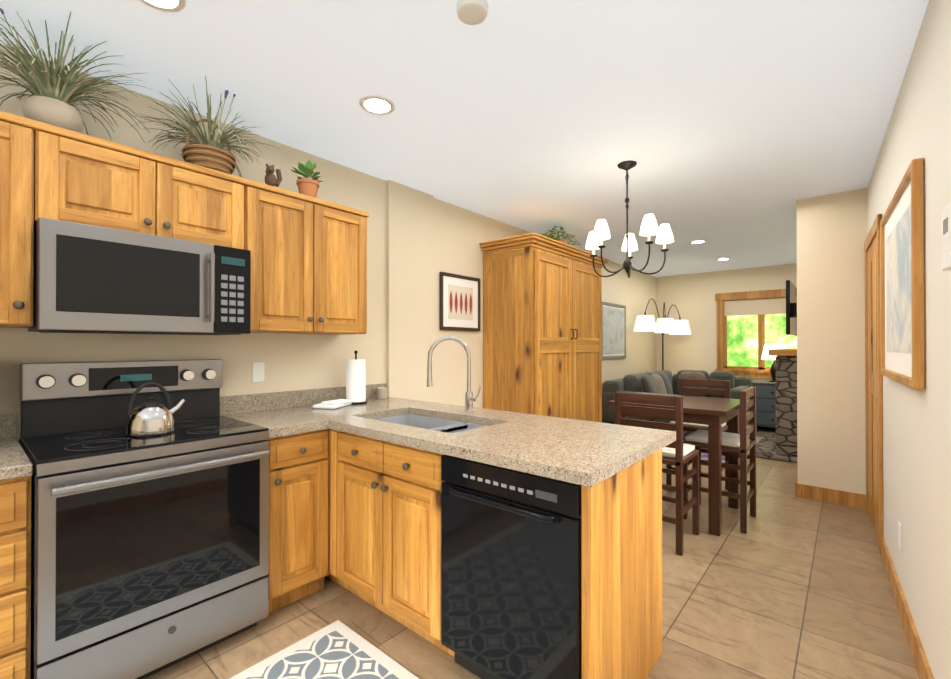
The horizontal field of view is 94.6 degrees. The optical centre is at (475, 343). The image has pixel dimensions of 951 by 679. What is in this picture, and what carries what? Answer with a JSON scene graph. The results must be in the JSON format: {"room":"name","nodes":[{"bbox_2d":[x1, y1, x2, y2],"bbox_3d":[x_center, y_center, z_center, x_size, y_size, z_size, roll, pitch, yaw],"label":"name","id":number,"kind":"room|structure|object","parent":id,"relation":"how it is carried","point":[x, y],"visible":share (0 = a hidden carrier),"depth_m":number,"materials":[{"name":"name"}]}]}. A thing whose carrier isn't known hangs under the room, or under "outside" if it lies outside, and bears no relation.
{"room":"kitchen and living room","nodes":[
{"label":"kitchen and living room","id":0,"kind":"room"},
{"bbox_2d":[0,44,656,440],"bbox_3d":[0.043,0.042,4.248,0.155,2.550,10.200,0,0,40],"label":"wall","id":1,"kind":"structure","parent":0,"point":[292,362],"depth_m":3.21,"materials":[{"name":"beige paint"}]},
{"bbox_2d":[0,111,39,327],"bbox_3d":[-1.938,-0.456,1.598,0.327,0.780,0.440,0,0,40],"label":"upper cabinet","id":2,"kind":"object","parent":1,"relation":"attached to","point":[19,135],"depth_m":1.63,"materials":[{"name":"brown wood"}]},
{"bbox_2d":[40,122,251,249],"bbox_3d":[-1.547,-0.656,2.059,0.327,0.375,0.760,0,0,40],"label":"upper cabinet","id":3,"kind":"object","parent":1,"relation":"attached to","point":[85,179],"depth_m":1.91,"materials":[{"name":"brown wood"}]},
{"bbox_2d":[0,8,154,139],"bbox_3d":[-1.711,-1.126,1.788,0.677,0.560,0.676,0,0,40],"label":"potted plant","id":4,"kind":"object","parent":3,"relation":"on","point":[54,88],"visible":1,"depth_m":1.73,"materials":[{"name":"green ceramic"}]},
{"bbox_2d":[28,217,250,334],"bbox_3d":[-1.498,-0.255,2.016,0.452,0.420,0.752,0,0,40],"label":"microwave","id":5,"kind":"object","parent":3,"relation":"attached to","point":[94,279],"visible":0.98,"depth_m":1.83,"materials":[{"name":"grey metal"}]},
{"bbox_2d":[130,76,278,176],"bbox_3d":[-1.356,-1.106,2.231,0.644,0.524,0.618,0,0,40],"label":"potted plant","id":6,"kind":"object","parent":3,"relation":"on","point":[206,153],"visible":0.96,"depth_m":2.15,"materials":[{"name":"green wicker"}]},
{"bbox_2d":[0,384,386,439],"bbox_3d":[-1.543,0.347,2.294,0.022,0.100,2.670,0,0,40],"label":"backsplash","id":7,"kind":"structure","parent":1,"relation":"attached to","point":[249,402],"depth_m":2.64,"materials":[{"name":"beige stone"}]},
{"bbox_2d":[252,362,263,381],"bbox_3d":[-1.291,0.172,2.605,0.006,0.115,0.070,0,0,40],"label":"outlet","id":8,"kind":"object","parent":1,"relation":"attached to","point":[258,372],"visible":0.52,"depth_m":2.59,"materials":[{"name":"white plastic"}]},
{"bbox_2d":[248,180,368,334],"bbox_3d":[-1.056,-0.451,2.635,0.327,0.780,0.746,0,0,40],"label":"upper cabinet","id":9,"kind":"object","parent":1,"relation":"attached to","point":[308,264],"depth_m":2.49,"materials":[{"name":"brown wood"}]},
{"bbox_2d":[265,164,281,186],"bbox_3d":[-1.113,-0.911,2.409,0.062,0.136,0.104,0,0,40],"label":"figurine","id":10,"kind":"object","parent":9,"relation":"on","point":[270,178],"visible":0.88,"depth_m":2.38,"materials":[{"name":"brown ceramic"}]},
{"bbox_2d":[292,160,322,197],"bbox_3d":[-0.987,-0.957,2.581,0.178,0.230,0.188,0,0,40],"label":"potted plant","id":11,"kind":"object","parent":9,"relation":"on","point":[307,187],"visible":0.9,"depth_m":2.54,"materials":[{"name":"green plant"}]},
{"bbox_2d":[440,272,479,330],"bbox_3d":[-0.131,-0.364,3.958,0.023,0.500,0.530,0,0,40],"label":"framed picture","id":12,"kind":"object","parent":1,"relation":"attached to","point":[459,302],"visible":1,"depth_m":3.94,"materials":[{"name":"brown"}]},
{"bbox_2d":[602,302,625,358],"bbox_3d":[2.062,-0.181,6.536,0.023,0.820,0.900,0,0,40],"label":"framed picture","id":13,"kind":"object","parent":1,"relation":"attached to","point":[613,331],"visible":0.81,"depth_m":6.52,"materials":[{"name":"grey"}]},
{"bbox_2d":[336,432,443,491],"bbox_3d":[-0.416,0.521,1.997,0.738,0.140,0.020,0,0,40],"label":"drawer fronts","id":14,"kind":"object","parent":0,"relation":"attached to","point":[412,465],"depth_m":1.94,"materials":[{"name":"brown wood"}]},
{"bbox_2d":[0,0,928,276],"bbox_3d":[1.268,-1.278,3.213,3.370,0.080,10.200,0,0,40],"label":"ceiling","id":15,"kind":"structure","parent":0,"point":[734,128],"depth_m":2.17,"materials":[{"name":"white paint"}]},
{"bbox_2d":[139,0,185,12],"bbox_3d":[-1.134,-1.242,1.554,0.184,0.006,0.184,0,0,40],"label":"recessed light","id":16,"kind":"object","parent":15,"relation":"in","point":[173,6],"visible":1,"depth_m":1.61,"materials":[{"name":"white"}]},
{"bbox_2d":[359,95,394,114],"bbox_3d":[-0.512,-1.239,2.285,0.184,0.006,0.184,0,0,40],"label":"recessed light","id":17,"kind":"object","parent":15,"relation":"in","point":[376,105],"visible":1,"depth_m":2.28,"materials":[{"name":"white"}]},
{"bbox_2d":[456,0,487,24],"bbox_3d":[-0.012,-1.228,1.623,0.120,0.034,0.120,0,0,40],"label":"smoke detector","id":18,"kind":"object","parent":15,"relation":"attached to","point":[472,12],"visible":1,"depth_m":1.60,"materials":[{"name":"white plastic"}]},
{"bbox_2d":[585,160,673,277],"bbox_3d":[1.032,-0.855,3.046,0.568,0.765,0.591,0,0,40],"label":"chandelier","id":19,"kind":"object","parent":15,"relation":"hanging from","point":[599,234],"visible":1,"depth_m":2.99,"materials":[{"name":"grey metal"}]},
{"bbox_2d":[690,240,706,243],"bbox_3d":[2.686,-1.223,5.289,0.184,0.006,0.184,0,0,40],"label":"recessed light","id":20,"kind":"object","parent":15,"relation":"in","point":[697,241],"visible":1,"depth_m":5.27,"materials":[{"name":"white"}]},
{"bbox_2d":[716,258,730,260],"bbox_3d":[3.593,-1.218,6.355,0.184,0.006,0.184,0,0,40],"label":"recessed light","id":21,"kind":"object","parent":15,"relation":"in","point":[721,259],"visible":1,"depth_m":6.37,"materials":[{"name":"white"}]},
{"bbox_2d":[144,427,918,678],"bbox_3d":[1.268,1.342,3.200,3.370,0.060,10.200,0,0,40],"label":"floor","id":22,"kind":"structure","parent":0,"point":[788,585],"depth_m":2.14,"materials":[{"name":"tile"}]},
{"bbox_2d":[0,472,32,678],"bbox_3d":[-1.933,0.866,1.357,0.625,0.868,0.741,0,0,40],"label":"base cabinet","id":23,"kind":"object","parent":22,"relation":"on","point":[15,491],"depth_m":1.41,"materials":[{"name":"brown wood"}]},
{"bbox_2d":[0,436,32,475],"bbox_3d":[-1.931,0.412,1.358,0.642,0.040,0.742,0,0,40],"label":"countertop","id":24,"kind":"structure","parent":23,"relation":"on","point":[13,458],"depth_m":1.50,"materials":[{"name":"beige stone"}]},
{"bbox_2d":[19,359,269,678],"bbox_3d":[-1.405,0.693,1.899,0.722,1.219,0.752,0,0,40],"label":"range","id":25,"kind":"object","parent":22,"relation":"on","point":[150,556],"visible":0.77,"depth_m":1.71,"materials":[{"name":"grey metal"}]},
{"bbox_2d":[124,382,184,436],"bbox_3d":[-1.378,0.275,1.893,0.177,0.220,0.219,0,0,40],"label":"kettle","id":26,"kind":"object","parent":25,"relation":"on","point":[150,417],"visible":1,"depth_m":1.83,"materials":[{"name":"silver metal"}]},
{"bbox_2d":[266,424,343,612],"bbox_3d":[-1.066,0.871,2.337,0.675,0.868,0.341,0,0,40],"label":"base cabinet","id":27,"kind":"object","parent":22,"relation":"on","point":[306,478],"depth_m":2.17,"materials":[{"name":"brown wood"}]},
{"bbox_2d":[225,408,327,435],"bbox_3d":[-1.095,0.417,2.341,0.642,0.040,0.307,0,0,40],"label":"countertop","id":28,"kind":"structure","parent":27,"relation":"on","point":[273,419],"depth_m":2.26,"materials":[{"name":"beige stone"}]},
{"bbox_2d":[280,400,655,487],"bbox_3d":[-0.256,0.417,2.216,2.084,0.040,0.590,0,0,40],"label":"countertop","id":29,"kind":"structure","parent":27,"relation":"on","point":[586,459],"depth_m":1.74,"materials":[{"name":"beige stone"}]},
{"bbox_2d":[313,399,352,408],"bbox_3d":[-0.899,0.380,2.764,0.230,0.036,0.258,0,0,40],"label":"cloth","id":30,"kind":"object","parent":29,"relation":"on","point":[334,404],"visible":1,"depth_m":2.69,"materials":[{"name":"white fabric"}]},
{"bbox_2d":[346,351,366,404],"bbox_3d":[-0.799,0.224,2.929,0.150,0.352,0.150,0,0,40],"label":"paper towel","id":31,"kind":"object","parent":29,"relation":"on","point":[356,380],"visible":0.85,"depth_m":2.87,"materials":[{"name":"white paper"}]},
{"bbox_2d":[368,412,507,468],"bbox_3d":[-0.258,0.539,2.329,0.776,0.227,0.416,0,0,40],"label":"sink","id":32,"kind":"object","parent":29,"relation":"in","point":[421,419],"depth_m":2.57,"materials":[{"name":"grey metal"}]},
{"bbox_2d":[372,396,675,451],"bbox_3d":[0.021,0.418,2.541,2.084,0.040,0.265,0,0,40],"label":"countertop","id":33,"kind":"structure","parent":27,"relation":"on","point":[663,438],"depth_m":2.29,"materials":[{"name":"beige stone"}]},
{"bbox_2d":[376,387,387,398],"bbox_3d":[-0.677,0.361,3.179,0.080,0.080,0.080,0,0,40],"label":"candle jar","id":34,"kind":"object","parent":33,"relation":"on","point":[381,392],"visible":1,"depth_m":3.15,"materials":[{"name":"beige wax"}]},
{"bbox_2d":[229,620,418,678],"bbox_3d":[-0.788,1.297,1.168,0.930,0.008,1.540,0,0,40],"label":"kitchen rug","id":35,"kind":"object","parent":22,"relation":"on","point":[337,649],"visible":1,"depth_m":1.78,"materials":[{"name":"white fabric"}]},
{"bbox_2d":[441,455,581,678],"bbox_3d":[0.274,0.872,1.759,0.591,0.858,0.636,0,0,40],"label":"dishwasher","id":36,"kind":"object","parent":22,"relation":"on","point":[511,574],"visible":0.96,"depth_m":1.51,"materials":[{"name":"black metal"}]},
{"bbox_2d":[480,233,608,422],"bbox_3d":[0.777,0.183,4.562,0.616,2.268,1.570,0,0,40],"label":"armoire","id":37,"kind":"object","parent":22,"relation":"on","point":[542,325],"visible":0.6,"depth_m":4.12,"materials":[{"name":"brown wood"}]},
{"bbox_2d":[541,226,579,244],"bbox_3d":[0.861,-1.082,4.522,0.339,0.260,0.638,0,0,40],"label":"ivy plant","id":38,"kind":"object","parent":37,"relation":"on","point":[557,238],"visible":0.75,"depth_m":4.46,"materials":[{"name":"green plant"}]},
{"bbox_2d":[614,392,699,555],"bbox_3d":[1.239,0.820,2.991,0.430,0.978,0.420,0,0,40],"label":"chair","id":39,"kind":"object","parent":22,"relation":"on","point":[678,453],"visible":0.54,"depth_m":2.80,"materials":[{"name":"brown wood"}]},
{"bbox_2d":[633,299,690,369],"bbox_3d":[3.063,0.299,7.179,0.633,2.064,1.537,0,0,40],"label":"floor lamp","id":40,"kind":"object","parent":22,"relation":"on","point":[663,325],"visible":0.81,"depth_m":7.19,"materials":[{"name":"white fabric"}]},
{"bbox_2d":[608,393,739,535],"bbox_3d":[1.611,0.882,3.474,0.820,0.858,0.820,0,0,40],"label":"dining table","id":41,"kind":"object","parent":22,"relation":"on","point":[713,414],"visible":0.69,"depth_m":3.04,"materials":[{"name":"brown wood"}]},
{"bbox_2d":[602,370,751,433],"bbox_3d":[3.124,0.888,6.622,1.514,0.878,2.374,0,0,40],"label":"sofa","id":42,"kind":"object","parent":22,"relation":"on","point":[662,382],"visible":0.33,"depth_m":6.41,"materials":[{"name":"fabric"}]},
{"bbox_2d":[666,378,729,489],"bbox_3d":[2.000,0.825,3.932,0.430,0.978,0.420,0,0,40],"label":"chair","id":43,"kind":"object","parent":22,"relation":"on","point":[690,427],"visible":0.42,"depth_m":3.98,"materials":[{"name":"brown wood"}]},
{"bbox_2d":[683,387,755,533],"bbox_3d":[1.837,0.822,3.309,0.420,0.978,0.430,0,0,40],"label":"chair","id":44,"kind":"object","parent":22,"relation":"on","point":[740,445],"visible":0.85,"depth_m":3.20,"materials":[{"name":"brown wood"}]},
{"bbox_2d":[701,436,761,462],"bbox_3d":[3.119,1.319,5.662,0.760,0.009,1.850,0,0,40],"label":"living room rug","id":45,"kind":"object","parent":22,"relation":"on","point":[704,456],"visible":0.07,"depth_m":5.17,"materials":[{"name":"grey fabric"}]},
{"bbox_2d":[751,380,775,430],"bbox_3d":[4.532,0.959,6.645,0.550,0.738,0.485,0,0,40],"label":"chest","id":46,"kind":"object","parent":22,"relation":"on","point":[765,403],"visible":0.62,"depth_m":6.54,"materials":[{"name":"grey paint"}]},
{"bbox_2d":[761,344,784,381],"bbox_3d":[4.543,0.299,6.662,0.346,0.580,0.346,0,0,40],"label":"table lamp","id":47,"kind":"object","parent":46,"relation":"on","point":[765,354],"visible":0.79,"depth_m":6.62,"materials":[{"name":"white fabric"}]},
{"bbox_2d":[749,349,796,462],"bbox_3d":[3.898,0.698,5.528,0.550,1.248,1.550,0,0,40],"label":"fireplace","id":48,"kind":"object","parent":22,"relation":"on","point":[780,444],"visible":0.58,"depth_m":4.97,"materials":[{"name":"stone"}]},
{"bbox_2d":[656,263,796,381],"bbox_3d":[4.245,0.058,7.316,2.340,2.550,0.120,0,0,40],"label":"wall","id":49,"kind":"structure","parent":0,"point":[691,297],"depth_m":7.56,"materials":[{"name":"beige paint"}]},
{"bbox_2d":[715,289,785,378],"bbox_3d":[4.570,-0.139,7.012,1.290,1.400,0.165,0,0,40],"label":"window","id":50,"kind":"structure","parent":49,"relation":"in","point":[761,371],"depth_m":7.13,"materials":[{"name":"brown wood"}]},
{"bbox_2d":[724,298,785,315],"bbox_3d":[4.567,-0.582,7.010,1.040,0.246,0.025,0,0,40],"label":"blind","id":51,"kind":"object","parent":50,"relation":"attached to","point":[757,307],"visible":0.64,"depth_m":7.05,"materials":[{"name":"beige fabric"}]},
{"bbox_2d":[796,188,867,494],"bbox_3d":[4.196,0.046,4.982,0.610,2.550,3.700,0,0,40],"label":"wall","id":52,"kind":"structure","parent":0,"point":[832,231],"depth_m":3.62,"materials":[{"name":"beige paint"}]},
{"bbox_2d":[786,280,796,335],"bbox_3d":[4.018,-0.412,5.412,0.210,0.630,1.080,0,0,40],"label":"wall-mounted tv","id":53,"kind":"object","parent":52,"relation":"attached to","point":[791,309],"visible":0.69,"depth_m":5.17,"materials":[{"name":"black"}]},
{"bbox_2d":[795,483,865,508],"bbox_3d":[2.927,1.258,3.618,0.464,0.112,0.014,0,0,40],"label":"baseboard","id":54,"kind":"structure","parent":52,"relation":"attached to","point":[851,499],"depth_m":3.60,"materials":[{"name":"brown wood"}]},
{"bbox_2d":[867,0,950,678],"bbox_3d":[1.170,0.025,0.872,0.412,2.550,6.509,0,0,40],"label":"wall","id":55,"kind":"structure","parent":0,"point":[917,459],"depth_m":1.64,"materials":[{"name":"beige paint"}]},
{"bbox_2d":[864,214,883,553],"bbox_3d":[2.806,0.254,3.095,0.064,2.115,0.940,0,0,40],"label":"door frame","id":56,"kind":"structure","parent":55,"relation":"attached to","point":[874,439],"depth_m":3.01,"materials":[{"name":"brown wood"}]},
{"bbox_2d":[898,521,901,549],"bbox_3d":[2.087,0.947,2.156,0.009,0.120,0.070,0,0,40],"label":"electrical outlet plate","id":57,"kind":"object","parent":55,"relation":"attached to","point":[900,536],"visible":0.98,"depth_m":2.14,"materials":[{"name":"white plastic"}]},
{"bbox_2d":[880,158,924,388],"bbox_3d":[2.012,-0.264,2.087,0.080,0.880,1.060,0,0,40],"label":"framed picture","id":58,"kind":"object","parent":55,"relation":"attached to","point":[902,279],"visible":1,"depth_m":1.90,"materials":[{"name":"brown wood"}]},
{"bbox_2d":[881,537,933,678],"bbox_3d":[0.847,1.243,0.560,0.258,0.112,5.425,0,0,40],"label":"baseboard","id":59,"kind":"structure","parent":55,"relation":"attached to","point":[923,668],"depth_m":1.95,"materials":[{"name":"brown wood"}]},
{"bbox_2d":[941,202,950,270],"bbox_3d":[1.365,-0.305,1.254,0.039,0.185,0.131,0,0,40],"label":"thermostat","id":60,"kind":"object","parent":55,"relation":"attached to","point":[946,238],"visible":1,"depth_m":1.26,"materials":[{"name":"white plastic"}]},
{"label":"outside","id":61,"kind":"structure","parent":0,"visible":0},
{"bbox_2d":[727,314,796,366],"bbox_3d":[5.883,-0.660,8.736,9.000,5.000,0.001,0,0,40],"label":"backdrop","id":62,"kind":"structure","parent":61,"point":[742,340],"depth_m":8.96,"materials":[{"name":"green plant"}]}
]}

